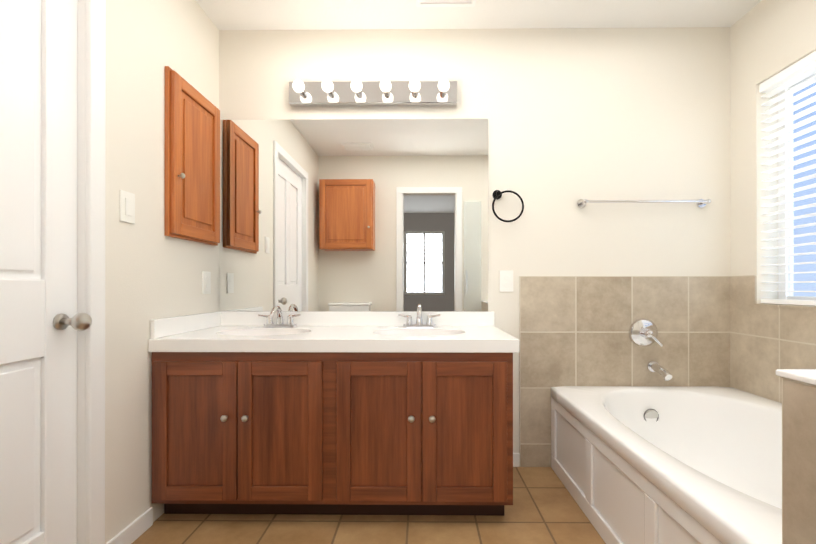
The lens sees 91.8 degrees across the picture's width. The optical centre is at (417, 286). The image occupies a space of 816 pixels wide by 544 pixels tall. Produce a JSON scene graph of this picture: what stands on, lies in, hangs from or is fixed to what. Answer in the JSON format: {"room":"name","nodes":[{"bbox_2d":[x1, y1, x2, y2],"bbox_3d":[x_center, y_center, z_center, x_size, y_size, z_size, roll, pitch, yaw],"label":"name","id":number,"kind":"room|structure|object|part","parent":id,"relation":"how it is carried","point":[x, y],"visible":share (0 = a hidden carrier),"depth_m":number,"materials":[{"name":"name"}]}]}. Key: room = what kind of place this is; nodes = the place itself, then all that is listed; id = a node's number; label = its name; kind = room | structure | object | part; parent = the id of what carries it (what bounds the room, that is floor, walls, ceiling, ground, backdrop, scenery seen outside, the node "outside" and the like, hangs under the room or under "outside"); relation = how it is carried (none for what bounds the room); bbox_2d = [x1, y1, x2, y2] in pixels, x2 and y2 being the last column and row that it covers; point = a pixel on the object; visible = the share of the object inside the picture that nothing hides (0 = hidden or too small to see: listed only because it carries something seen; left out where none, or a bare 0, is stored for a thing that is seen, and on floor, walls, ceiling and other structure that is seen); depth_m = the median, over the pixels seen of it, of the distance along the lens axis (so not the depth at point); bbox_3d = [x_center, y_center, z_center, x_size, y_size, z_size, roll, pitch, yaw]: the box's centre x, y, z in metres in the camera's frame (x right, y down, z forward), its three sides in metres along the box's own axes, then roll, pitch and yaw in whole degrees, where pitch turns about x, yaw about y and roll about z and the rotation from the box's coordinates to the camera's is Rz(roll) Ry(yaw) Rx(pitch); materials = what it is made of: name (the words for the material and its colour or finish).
{"room":"bathroom","nodes":[
{"label":"bathroom","id":0,"kind":"room"},
{"bbox_2d":[105,0,218,543],"bbox_3d":[-1.188,-0.221,1.091,0.120,2.440,2.260,0,0,1],"label":"wall","id":1,"kind":"structure","parent":0,"point":[152,271],"depth_m":1.60,"materials":[{"name":"beige paint"}]},
{"bbox_2d":[77,0,105,543],"bbox_3d":[-1.180,-0.061,0.962,0.138,2.120,0.883,0,0,1],"label":"door frame","id":2,"kind":"structure","parent":1,"relation":"attached to","point":[91,84],"depth_m":1.34,"materials":[{"name":"white wood"}]},
{"bbox_2d":[0,0,91,543],"bbox_3d":[-1.129,-0.034,0.961,0.129,2.055,0.763,0,0,1],"label":"door","id":3,"kind":"structure","parent":2,"relation":"attached to","point":[38,265],"depth_m":1.22,"materials":[{"name":"white wood"}]},
{"bbox_3d":[-1.109,0.114,1.276,0.094,0.060,0.060,0,0,1],"label":"door knob","id":4,"kind":"part","parent":3,"relation":"part of","materials":[{"name":"silver metal"}]},
{"bbox_2d":[119,190,134,223],"bbox_3d":[-1.118,-0.306,1.524,0.010,0.118,0.075,0,0,1],"label":"light switch","id":5,"kind":"object","parent":1,"relation":"attached to","point":[126,206],"visible":1,"depth_m":1.52,"materials":[{"name":"white plastic"}]},
{"bbox_2d":[106,507,152,543],"bbox_3d":[-1.117,0.962,1.530,0.012,0.075,0.257,0,0,1],"label":"baseboard","id":6,"kind":"structure","parent":1,"relation":"attached to","point":[134,530],"depth_m":1.55,"materials":[{"name":"white wood"}]},
{"bbox_2d":[150,311,219,337],"bbox_3d":[-1.106,0.179,1.923,0.020,0.080,0.546,0,0,1],"label":"backsplash","id":7,"kind":"structure","parent":1,"relation":"attached to","point":[159,328],"depth_m":1.84,"materials":[{"name":"white stone"}]},
{"bbox_2d":[165,66,219,245],"bbox_3d":[-1.085,-0.599,1.959,0.066,0.750,0.425,0,0,1],"label":"medicine cabinet","id":8,"kind":"object","parent":1,"relation":"attached to","point":[192,163],"visible":1,"depth_m":1.89,"materials":[{"name":"brown wood"}]},
{"bbox_2d":[202,271,210,293],"bbox_3d":[-1.114,-0.020,2.084,0.008,0.118,0.075,0,0,1],"label":"electrical outlet","id":9,"kind":"object","parent":1,"relation":"attached to","point":[206,282],"visible":1,"depth_m":2.08,"materials":[{"name":"white plastic"}]},
{"bbox_2d":[132,466,605,543],"bbox_3d":[0.332,1.046,-0.586,3.190,0.100,5.820,0,0,1],"label":"floor","id":10,"kind":"structure","parent":0,"point":[544,508],"depth_m":1.65,"materials":[{"name":"tile"}]},
{"bbox_2d":[148,350,518,515],"bbox_3d":[-0.359,0.635,1.905,1.514,0.725,0.608,0,0,1],"label":"bathroom vanity","id":11,"kind":"object","parent":10,"relation":"on","point":[276,410],"depth_m":1.64,"materials":[{"name":"brown wood"}]},
{"bbox_3d":[-0.927,0.600,1.649,0.350,0.576,0.019,0,0,1],"label":"door","id":12,"kind":"part","parent":11,"relation":"part of","materials":[{"name":"brown wood"}]},
{"bbox_3d":[-0.572,0.600,1.645,0.350,0.576,0.019,0,0,1],"label":"door","id":13,"kind":"part","parent":11,"relation":"part of","materials":[{"name":"brown wood"}]},
{"bbox_2d":[148,326,518,349],"bbox_3d":[-0.348,0.246,1.921,1.536,0.054,0.576,0,0,1],"label":"countertop","id":14,"kind":"structure","parent":11,"relation":"on","point":[216,337],"depth_m":1.66,"materials":[{"name":"white stone"}]},
{"bbox_2d":[258,306,300,327],"bbox_3d":[-0.743,0.161,2.079,0.229,0.118,0.151,0,0,1],"label":"faucet","id":15,"kind":"object","parent":14,"relation":"on","point":[280,323],"depth_m":2.11,"materials":[{"name":"silver metal"}]},
{"bbox_2d":[398,306,440,327],"bbox_3d":[0.007,0.160,2.072,0.229,0.118,0.151,0,0,1],"label":"faucet","id":16,"kind":"object","parent":14,"relation":"on","point":[419,320],"depth_m":2.11,"materials":[{"name":"silver metal"}]},
{"bbox_3d":[-0.162,0.600,1.641,0.350,0.576,0.019,0,0,1],"label":"door","id":17,"kind":"part","parent":11,"relation":"part of","materials":[{"name":"brown wood"}]},
{"bbox_3d":[0.193,0.600,1.638,0.350,0.576,0.019,0,0,1],"label":"door","id":18,"kind":"part","parent":11,"relation":"part of","materials":[{"name":"brown wood"}]},
{"bbox_2d":[551,386,781,543],"bbox_3d":[1.216,0.773,1.456,0.994,0.453,1.455,0,0,1],"label":"bathtub","id":19,"kind":"object","parent":10,"relation":"on","point":[666,464],"visible":0.98,"depth_m":1.71,"materials":[{"name":"white ceramic"}]},
{"bbox_3d":[1.218,0.800,1.464,0.981,0.398,1.430,0,0,1],"label":"apron panel","id":20,"kind":"part","parent":19,"relation":"part of","materials":[{"name":"white plastic"}]},
{"bbox_2d":[219,27,730,452],"bbox_3d":[0.358,-0.219,2.266,3.190,2.440,0.120,0,0,1],"label":"wall","id":21,"kind":"structure","parent":0,"point":[573,116],"depth_m":2.20,"materials":[{"name":"beige paint"}]},
{"bbox_2d":[219,119,487,310],"bbox_3d":[-0.362,-0.398,2.210,1.504,1.072,0.005,0,0,1],"label":"mirror","id":22,"kind":"object","parent":21,"relation":"attached to","point":[353,214],"visible":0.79,"depth_m":2.21,"materials":[{"name":"clear glass"}]},
{"bbox_2d":[220,310,494,325],"bbox_3d":[-0.346,0.179,2.199,1.536,0.080,0.020,0,0,1],"label":"backsplash","id":23,"kind":"structure","parent":21,"relation":"attached to","point":[273,317],"depth_m":2.19,"materials":[{"name":"white stone"}]},
{"bbox_2d":[289,79,456,106],"bbox_3d":[-0.249,-1.066,2.141,0.927,0.120,0.142,0,0,1],"label":"sconce","id":24,"kind":"object","parent":21,"relation":"attached to","point":[384,92],"visible":1,"depth_m":2.17,"materials":[{"name":"silver metal"}]},
{"bbox_2d":[500,271,512,291],"bbox_3d":[0.492,-0.029,2.200,0.075,0.118,0.008,0,0,1],"label":"electrical outlet","id":25,"kind":"object","parent":21,"relation":"attached to","point":[506,281],"visible":1,"depth_m":2.20,"materials":[{"name":"white plastic"}]},
{"bbox_2d":[492,190,523,221],"bbox_3d":[0.492,-0.443,2.174,0.175,0.186,0.062,0,0,1],"label":"towel ring","id":26,"kind":"object","parent":21,"relation":"attached to","point":[496,194],"visible":0.96,"depth_m":2.16,"materials":[{"name":"black metal"}]},
{"bbox_2d":[513,453,519,466],"bbox_3d":[0.495,0.963,2.197,0.135,0.075,0.012,0,0,1],"label":"baseboard","id":27,"kind":"structure","parent":21,"relation":"attached to","point":[516,459],"depth_m":2.19,"materials":[{"name":"white"}]},
{"bbox_2d":[519,276,729,466],"bbox_3d":[1.149,0.471,2.193,1.168,1.058,0.010,0,0,1],"label":"wall tile","id":28,"kind":"structure","parent":21,"relation":"attached to","point":[573,330],"depth_m":2.19,"materials":[{"name":"beige tile"}]},
{"bbox_2d":[629,319,671,380],"bbox_3d":[1.244,0.333,2.110,0.160,0.311,0.154,0,0,1],"label":"tub faucet","id":29,"kind":"object","parent":28,"relation":"attached to","point":[643,332],"visible":1,"depth_m":2.17,"materials":[{"name":"silver metal"}]},
{"bbox_2d":[577,199,710,207],"bbox_3d":[1.238,-0.460,2.161,0.708,0.048,0.074,0,0,1],"label":"bar","id":30,"kind":"object","parent":21,"relation":"attached to","point":[700,203],"visible":1,"depth_m":2.13,"materials":[{"name":"silver metal"}]},
{"bbox_2d":[196,0,761,29],"bbox_3d":[0.348,-1.491,1.138,3.190,0.100,2.380,0,0,1],"label":"ceiling","id":31,"kind":"structure","parent":0,"point":[314,14],"depth_m":2.09,"materials":[{"name":"white paint"}]},
{"bbox_2d":[416,0,475,6],"bbox_3d":[0.140,-1.431,1.930,0.300,0.017,0.180,0,0,1],"label":"ceiling vent","id":32,"kind":"object","parent":31,"relation":"in","point":[445,3],"visible":0.94,"depth_m":1.99,"materials":[{"name":"white"}]},
{"bbox_2d":[730,0,815,303],"bbox_3d":[1.802,-0.221,1.062,0.160,2.440,2.260,0,0,1],"label":"wall","id":33,"kind":"structure","parent":0,"point":[769,39],"depth_m":2.02,"materials":[{"name":"beige paint"}]},
{"bbox_2d":[730,275,815,402],"bbox_3d":[1.721,0.470,1.452,0.010,1.058,1.460,0,0,1],"label":"wall tile","id":34,"kind":"structure","parent":33,"relation":"attached to","point":[766,343],"depth_m":1.97,"materials":[{"name":"beige tile"}]},
{"bbox_2d":[754,304,815,309],"bbox_3d":[1.785,0.093,1.547,0.144,0.012,0.949,0,0,1],"label":"window sill","id":35,"kind":"structure","parent":33,"relation":"attached to","point":[791,306],"depth_m":1.84,"materials":[{"name":"tile"}]},
{"bbox_2d":[778,73,815,300],"bbox_3d":[1.857,-0.473,1.547,0.040,1.122,0.949,0,0,1],"label":"window","id":36,"kind":"structure","parent":33,"relation":"in","point":[782,269],"depth_m":1.98,"materials":[{"name":"white"}]},
{"bbox_2d":[759,51,815,305],"bbox_3d":[1.766,-0.474,1.548,0.055,1.116,0.941,0,0,1],"label":"window blinds","id":37,"kind":"object","parent":36,"relation":"attached to","point":[796,72],"visible":1,"depth_m":1.87,"materials":[{"name":"white plastic"}]},
{"bbox_2d":[775,369,815,543],"bbox_3d":[1.184,0.575,0.391,1.060,0.846,0.664,0,0,1],"label":"wall","id":38,"kind":"structure","parent":0,"point":[798,456],"depth_m":0.69,"materials":[{"name":"tile"}]},
{"label":"outside","id":39,"kind":"structure","parent":0,"visible":0},
{"bbox_2d":[793,82,815,296],"bbox_3d":[3.488,-1.000,1.628,0.001,6.000,6.500,0,0,1],"label":"sky","id":40,"kind":"structure","parent":39,"point":[806,258],"depth_m":3.59,"materials":[{"name":"blue"}]}
]}

